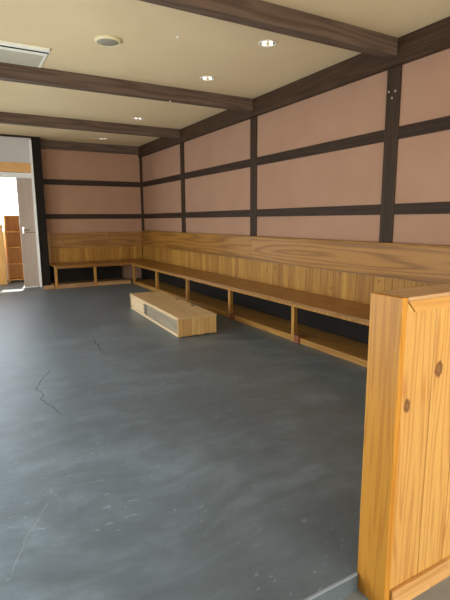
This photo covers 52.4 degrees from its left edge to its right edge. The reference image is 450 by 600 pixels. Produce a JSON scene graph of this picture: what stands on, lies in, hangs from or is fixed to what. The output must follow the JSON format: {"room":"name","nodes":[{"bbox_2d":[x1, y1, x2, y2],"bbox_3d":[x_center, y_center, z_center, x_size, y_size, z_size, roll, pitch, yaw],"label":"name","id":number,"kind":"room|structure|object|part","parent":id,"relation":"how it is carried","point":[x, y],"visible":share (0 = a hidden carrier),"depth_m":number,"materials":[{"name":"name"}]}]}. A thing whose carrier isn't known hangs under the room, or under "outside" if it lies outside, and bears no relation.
{"room":"waiting room","nodes":[
{"label":"waiting room","id":0,"kind":"room"},
{"bbox_2d":[3,233,7,279],"bbox_3d":[-4.774,-1.763,9.736,3.300,2.864,0.120,-6,11,-29],"label":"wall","id":1,"kind":"structure","parent":0,"point":[3,233],"depth_m":9.84,"materials":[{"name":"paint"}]},
{"bbox_2d":[0,178,3,232],"bbox_3d":[-5.051,-1.675,9.579,2.650,2.350,0.060,-6,11,-29],"label":"window","id":2,"kind":"structure","parent":1,"relation":"in","point":[0,178],"depth_m":9.67,"materials":[{"name":"white"}]},
{"bbox_2d":[0,136,30,162],"bbox_3d":[-4.405,-2.660,7.927,1.945,0.474,0.120,-6,11,-29],"label":"wall","id":3,"kind":"structure","parent":0,"point":[12,149],"depth_m":8.21,"materials":[{"name":"paint"}]},
{"bbox_2d":[0,134,30,137],"bbox_3d":[-4.372,-2.866,7.829,1.945,0.035,0.020,-6,11,-29],"label":"trim","id":4,"kind":"structure","parent":3,"relation":"attached to","point":[6,135],"depth_m":8.17,"materials":[{"name":"black wood"}]},
{"bbox_2d":[0,140,41,286],"bbox_3d":[-4.390,-1.499,8.118,1.945,2.700,0.150,-6,11,-29],"label":"door","id":5,"kind":"structure","parent":3,"relation":"in","point":[23,173],"depth_m":8.51,"materials":[{"name":"white wood"}]},
{"bbox_2d":[31,136,50,286],"bbox_3d":[-3.564,-1.604,8.787,0.160,2.864,0.450,-6,11,-29],"label":"post","id":6,"kind":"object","parent":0,"point":[35,141],"depth_m":8.57,"materials":[{"name":"black wood"}]},
{"bbox_2d":[41,149,142,278],"bbox_3d":[-2.687,-1.728,9.457,2.038,2.864,0.135,-6,11,-29],"label":"wall","id":7,"kind":"structure","parent":0,"point":[56,164],"depth_m":9.29,"materials":[{"name":"paint"}]},
{"bbox_2d":[40,139,138,154],"bbox_3d":[-2.677,-3.043,9.120,1.969,0.158,0.065,-6,11,-29],"label":"beam","id":8,"kind":"structure","parent":7,"relation":"attached to","point":[45,144],"depth_m":9.07,"materials":[{"name":"brown wood"}]},
{"bbox_2d":[43,179,139,186],"bbox_3d":[-2.674,-2.367,9.267,1.993,0.106,0.014,-6,11,-29],"label":"rail","id":9,"kind":"object","parent":7,"relation":"attached to","point":[45,181],"visible":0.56,"depth_m":9.23,"materials":[{"name":"brown wood"}]},
{"bbox_2d":[46,214,141,218],"bbox_3d":[-2.670,-1.715,9.382,1.993,0.096,0.014,-6,11,-29],"label":"rail","id":10,"kind":"object","parent":7,"relation":"attached to","point":[48,216],"visible":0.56,"depth_m":9.36,"materials":[{"name":"brown wood"}]},
{"bbox_2d":[0,278,366,599],"bbox_3d":[-1.746,0.326,6.005,4.148,0.201,9.882,-6,11,-29],"label":"floor","id":11,"kind":"structure","parent":0,"point":[139,460],"depth_m":2.44,"materials":[{"name":"concrete"}]},
{"bbox_2d":[0,225,7,284],"bbox_3d":[-4.710,-0.910,9.166,0.540,1.180,0.610,-6,11,-29],"label":"base cabinet","id":12,"kind":"object","parent":11,"relation":"on","point":[3,274],"visible":1,"depth_m":9.04,"materials":[{"name":"orange wood"}]},
{"bbox_2d":[2,215,23,281],"bbox_3d":[-4.413,-1.083,9.595,0.335,1.370,0.320,-6,11,-29],"label":"shelf unit","id":13,"kind":"object","parent":11,"relation":"on","point":[12,237],"visible":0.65,"depth_m":9.68,"materials":[{"name":"orange wood"}]},
{"bbox_3d":[-4.548,-1.069,9.519,0.025,1.370,0.320,-6,11,-29],"label":"panel","id":14,"kind":"part","parent":13,"relation":"part of","materials":[{"name":"orange wood"}]},
{"bbox_3d":[-4.406,-0.774,9.640,0.285,0.025,0.300,-6,11,-29],"label":"shelf","id":15,"kind":"part","parent":13,"relation":"part of","materials":[{"name":"orange wood"}]},
{"bbox_3d":[-4.403,-0.449,9.697,0.285,0.025,0.300,-6,11,-29],"label":"shelf","id":16,"kind":"part","parent":13,"relation":"part of","materials":[{"name":"orange wood"}]},
{"bbox_2d":[43,232,141,289],"bbox_3d":[-2.567,-0.832,9.128,2.153,1.010,0.776,-6,11,-29],"label":"bench","id":17,"kind":"object","parent":11,"relation":"on","point":[75,259],"visible":0.88,"depth_m":9.29,"materials":[{"name":"brown wood"}]},
{"bbox_3d":[-3.460,-1.012,8.957,0.058,0.583,0.133,-6,11,-29],"label":"panel","id":18,"kind":"part","parent":17,"relation":"part of","materials":[{"name":"brown wood"}]},
{"bbox_3d":[-3.131,-0.404,8.482,0.046,0.400,0.046,-6,11,-29],"label":"leg","id":19,"kind":"part","parent":17,"relation":"part of","materials":[{"name":"brown wood"}]},
{"bbox_3d":[-2.695,-0.723,9.045,1.434,0.026,0.728,-6,11,-29],"label":"seat","id":20,"kind":"part","parent":17,"relation":"part of","materials":[{"name":"brown wood"}]},
{"bbox_3d":[-2.505,-0.470,8.833,0.046,0.400,0.046,-6,11,-29],"label":"leg","id":21,"kind":"part","parent":17,"relation":"part of","materials":[{"name":"brown wood"}]},
{"bbox_2d":[130,291,216,337],"bbox_3d":[-0.727,0.134,5.825,0.461,0.219,1.904,-5,11,-26],"label":"wooden step","id":22,"kind":"structure","parent":11,"relation":"on","point":[181,318],"depth_m":5.31,"materials":[{"name":"brown wood"}]},
{"bbox_3d":[-1.184,0.070,6.234,0.006,0.150,0.628,-5,11,-26],"label":"pale panel","id":23,"kind":"part","parent":22,"relation":"part of","materials":[{"name":"brown wood"}]},
{"bbox_3d":[-0.922,0.158,5.724,0.006,0.150,0.528,-5,11,-26],"label":"grey panel","id":24,"kind":"part","parent":22,"relation":"part of","materials":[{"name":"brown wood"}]},
{"bbox_3d":[-0.928,0.164,5.733,0.010,0.196,1.848,-5,11,-26],"label":"frame","id":25,"kind":"part","parent":22,"relation":"part of","materials":[{"name":"brown wood"}]},
{"bbox_3d":[-0.654,0.247,5.206,0.004,0.150,0.648,-5,11,-26],"label":"grey panel","id":26,"kind":"part","parent":22,"relation":"part of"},
{"bbox_3d":[-0.303,0.288,5.003,0.453,0.196,0.022,-5,11,-26],"label":"panel","id":27,"kind":"part","parent":22,"relation":"part of","materials":[{"name":"brown wood"}]},
{"bbox_2d":[122,231,449,366],"bbox_3d":[0.109,-0.342,6.187,0.583,1.028,8.510,-6,11,-29],"label":"bench","id":28,"kind":"object","parent":11,"relation":"on","point":[313,293],"visible":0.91,"depth_m":5.23,"materials":[{"name":"brown wood"}]},
{"bbox_3d":[-1.803,-0.518,9.075,0.046,0.400,0.046,-6,11,-29],"label":"leg","id":29,"kind":"part","parent":28,"relation":"part of","materials":[{"name":"brown wood"}]},
{"bbox_3d":[-1.190,-0.335,8.013,0.046,0.400,0.046,-6,11,-29],"label":"leg","id":30,"kind":"part","parent":28,"relation":"part of","materials":[{"name":"brown wood"}]},
{"bbox_3d":[-0.566,-0.150,6.934,0.046,0.400,0.046,-6,11,-29],"label":"leg","id":31,"kind":"part","parent":28,"relation":"part of","materials":[{"name":"brown wood"}]},
{"bbox_3d":[0.070,0.039,5.834,0.046,0.400,0.046,-6,11,-29],"label":"leg","id":32,"kind":"part","parent":28,"relation":"part of","materials":[{"name":"brown wood"}]},
{"bbox_3d":[0.090,-0.240,6.189,0.534,0.026,8.499,-6,11,-29],"label":"seat","id":33,"kind":"part","parent":28,"relation":"part of","materials":[{"name":"brown wood"}]},
{"bbox_3d":[0.714,0.231,4.719,0.046,0.400,0.046,-6,11,-29],"label":"leg","id":34,"kind":"part","parent":28,"relation":"part of","materials":[{"name":"brown wood"}]},
{"bbox_2d":[0,0,449,146],"bbox_3d":[-0.815,-2.303,3.979,4.278,0.140,13.500,-6,11,-29],"label":"ceiling","id":35,"kind":"structure","parent":0,"point":[150,51],"depth_m":4.19,"materials":[{"name":"paint"}]},
{"bbox_2d":[0,40,49,67],"bbox_3d":[-2.235,-2.211,4.000,1.254,0.028,0.545,-6,11,-29],"label":"air conditioner","id":36,"kind":"object","parent":35,"relation":"attached to","point":[10,52],"visible":1,"depth_m":4.14,"materials":[{"name":"white plastic"}]},
{"bbox_3d":[-2.264,-2.213,4.068,1.170,0.005,0.350,-6,11,-29],"label":"intake panel","id":37,"kind":"part","parent":36,"relation":"part of","materials":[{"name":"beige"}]},
{"bbox_2d":[0,112,179,138],"bbox_3d":[-2.558,-2.646,6.818,4.074,0.143,0.110,-6,11,-29],"label":"beam","id":38,"kind":"structure","parent":35,"relation":"attached to","point":[5,117],"depth_m":7.00,"materials":[{"name":"brown wood"}]},
{"bbox_2d":[95,35,120,46],"bbox_3d":[-0.998,-2.203,3.899,0.220,0.026,0.220,-6,11,-29],"label":"ceiling speaker","id":39,"kind":"object","parent":35,"relation":"attached to","point":[102,40],"visible":1,"depth_m":3.86,"materials":[{"name":"beige plastic"}]},
{"bbox_2d":[97,39,118,45],"bbox_3d":[-0.998,-2.203,3.899,0.179,0.026,0.179,-6,11,-29],"label":"grille","id":40,"kind":"object","parent":39,"relation":"attached to","point":[102,42],"depth_m":3.89,"materials":[{"name":"beige metal"}]},
{"bbox_2d":[0,62,252,111],"bbox_3d":[-1.441,-2.314,4.885,4.074,0.143,0.110,-6,11,-29],"label":"beam","id":41,"kind":"structure","parent":35,"relation":"attached to","point":[8,72],"depth_m":4.98,"materials":[{"name":"brown wood"}]},
{"bbox_2d":[200,76,214,80],"bbox_3d":[-0.190,-2.452,4.955,0.166,0.103,0.166,-6,11,-29],"label":"recessed light","id":42,"kind":"object","parent":35,"relation":"in","point":[204,78],"visible":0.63,"depth_m":4.99,"materials":[{"name":"beige"}]},
{"bbox_2d":[258,39,276,46],"bbox_3d":[0.372,-2.285,3.982,0.166,0.103,0.166,-6,11,-29],"label":"recessed light","id":43,"kind":"object","parent":35,"relation":"in","point":[264,43],"visible":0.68,"depth_m":4.01,"materials":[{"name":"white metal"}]},
{"bbox_2d":[139,0,397,58],"bbox_3d":[-0.324,-1.982,2.952,4.074,0.143,0.110,-6,11,-29],"label":"beam","id":44,"kind":"structure","parent":35,"relation":"attached to","point":[259,14],"depth_m":3.36,"materials":[{"name":"brown wood"}]},
{"bbox_2d":[142,48,449,245],"bbox_3d":[1.280,-0.929,4.755,0.135,2.864,12.350,-6,11,-29],"label":"wall","id":45,"kind":"structure","parent":0,"point":[351,176],"depth_m":4.87,"materials":[{"name":"paint"}]},
{"bbox_2d":[139,157,144,245],"bbox_3d":[-1.776,-1.752,9.874,0.045,2.554,0.045,-6,11,-29],"label":"post","id":46,"kind":"object","parent":45,"relation":"attached to","point":[140,158],"visible":0.56,"depth_m":9.76,"materials":[{"name":"brown wood"}]},
{"bbox_2d":[142,174,180,186],"bbox_3d":[-1.266,-2.311,8.889,0.014,0.106,1.983,-6,11,-29],"label":"rail","id":47,"kind":"object","parent":45,"relation":"attached to","point":[177,177],"visible":1,"depth_m":8.76,"materials":[{"name":"brown wood"}]},
{"bbox_2d":[143,213,181,218],"bbox_3d":[-1.261,-1.659,9.003,0.014,0.096,1.983,-6,11,-29],"label":"rail","id":48,"kind":"object","parent":45,"relation":"attached to","point":[157,215],"visible":1,"depth_m":8.88,"materials":[{"name":"brown wood"}]},
{"bbox_2d":[180,142,185,232],"bbox_3d":[-0.734,-1.447,8.099,0.015,2.554,0.150,-6,11,-29],"label":"post","id":49,"kind":"object","parent":45,"relation":"attached to","point":[182,163],"visible":0.56,"depth_m":7.99,"materials":[{"name":"brown wood"}]},
{"bbox_2d":[184,159,249,178],"bbox_3d":[-0.179,-1.988,7.009,0.014,0.106,2.107,-6,11,-29],"label":"rail","id":50,"kind":"object","parent":45,"relation":"attached to","point":[242,164],"visible":1,"depth_m":6.83,"materials":[{"name":"brown wood"}]},
{"bbox_2d":[185,210,249,217],"bbox_3d":[-0.175,-1.336,7.124,0.014,0.096,2.107,-6,11,-29],"label":"rail","id":51,"kind":"object","parent":45,"relation":"attached to","point":[232,213],"visible":1,"depth_m":6.97,"materials":[{"name":"brown wood"}]},
{"bbox_2d":[250,117,256,235],"bbox_3d":[0.384,-1.115,6.167,0.015,2.554,0.150,-6,11,-29],"label":"post","id":52,"kind":"object","parent":45,"relation":"attached to","point":[253,121],"visible":0.56,"depth_m":6.06,"materials":[{"name":"brown wood"}]},
{"bbox_2d":[138,16,449,156],"bbox_3d":[1.216,-2.216,4.418,0.069,0.210,12.215,-6,11,-29],"label":"beam","id":53,"kind":"structure","parent":45,"relation":"attached to","point":[433,38],"depth_m":4.67,"materials":[{"name":"brown wood"}]},
{"bbox_2d":[256,204,380,216],"bbox_3d":[0.942,-1.004,5.191,0.014,0.096,2.107,-6,11,-29],"label":"rail","id":54,"kind":"object","parent":45,"relation":"attached to","point":[355,209],"visible":1,"depth_m":4.96,"materials":[{"name":"brown wood"}]},
{"bbox_2d":[256,130,384,165],"bbox_3d":[0.938,-1.655,5.076,0.014,0.106,2.107,-6,11,-29],"label":"rail","id":55,"kind":"object","parent":45,"relation":"attached to","point":[378,136],"visible":1,"depth_m":4.84,"materials":[{"name":"brown wood"}]},
{"bbox_2d":[379,65,401,242],"bbox_3d":[1.500,-0.783,4.233,0.018,2.554,0.150,-6,11,-29],"label":"post","id":56,"kind":"object","parent":45,"relation":"attached to","point":[394,75],"visible":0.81,"depth_m":4.13,"materials":[{"name":"brown wood"}]},
{"bbox_2d":[393,202,449,214],"bbox_3d":[2.059,-0.671,3.258,0.014,0.096,2.107,-6,11,-29],"label":"rail","id":57,"kind":"object","parent":45,"relation":"attached to","point":[428,207],"visible":1,"depth_m":3.89,"materials":[{"name":"brown wood"}]},
{"bbox_2d":[398,116,449,138],"bbox_3d":[2.055,-1.323,3.143,0.014,0.106,2.107,-6,11,-29],"label":"rail","id":58,"kind":"object","parent":45,"relation":"attached to","point":[442,123],"visible":1,"depth_m":3.81,"materials":[{"name":"brown wood"}]},
{"bbox_2d":[340,576,449,599],"bbox_3d":[1.592,1.377,0.241,4.148,0.182,3.631,-6,11,-29],"label":"floor","id":59,"kind":"structure","parent":0,"point":[441,590],"depth_m":1.62,"materials":[{"name":"grey concrete"}]},
{"bbox_2d":[357,283,449,599],"bbox_3d":[1.506,0.414,2.066,2.304,1.084,0.136,-6,11,-29],"label":"partition","id":60,"kind":"structure","parent":59,"relation":"on","point":[404,546],"depth_m":1.51,"materials":[{"name":"brown wood"}]},
{"bbox_3d":[1.552,0.919,2.108,2.277,0.074,0.014,-6,11,-29],"label":"baseboard","id":61,"kind":"part","parent":60,"relation":"part of","materials":[{"name":"brown wood"}]},
{"bbox_3d":[1.539,-0.084,1.943,2.276,0.036,0.020,-6,11,-29],"label":"rail","id":62,"kind":"part","parent":60,"relation":"part of","materials":[{"name":"brown wood"}]}
]}

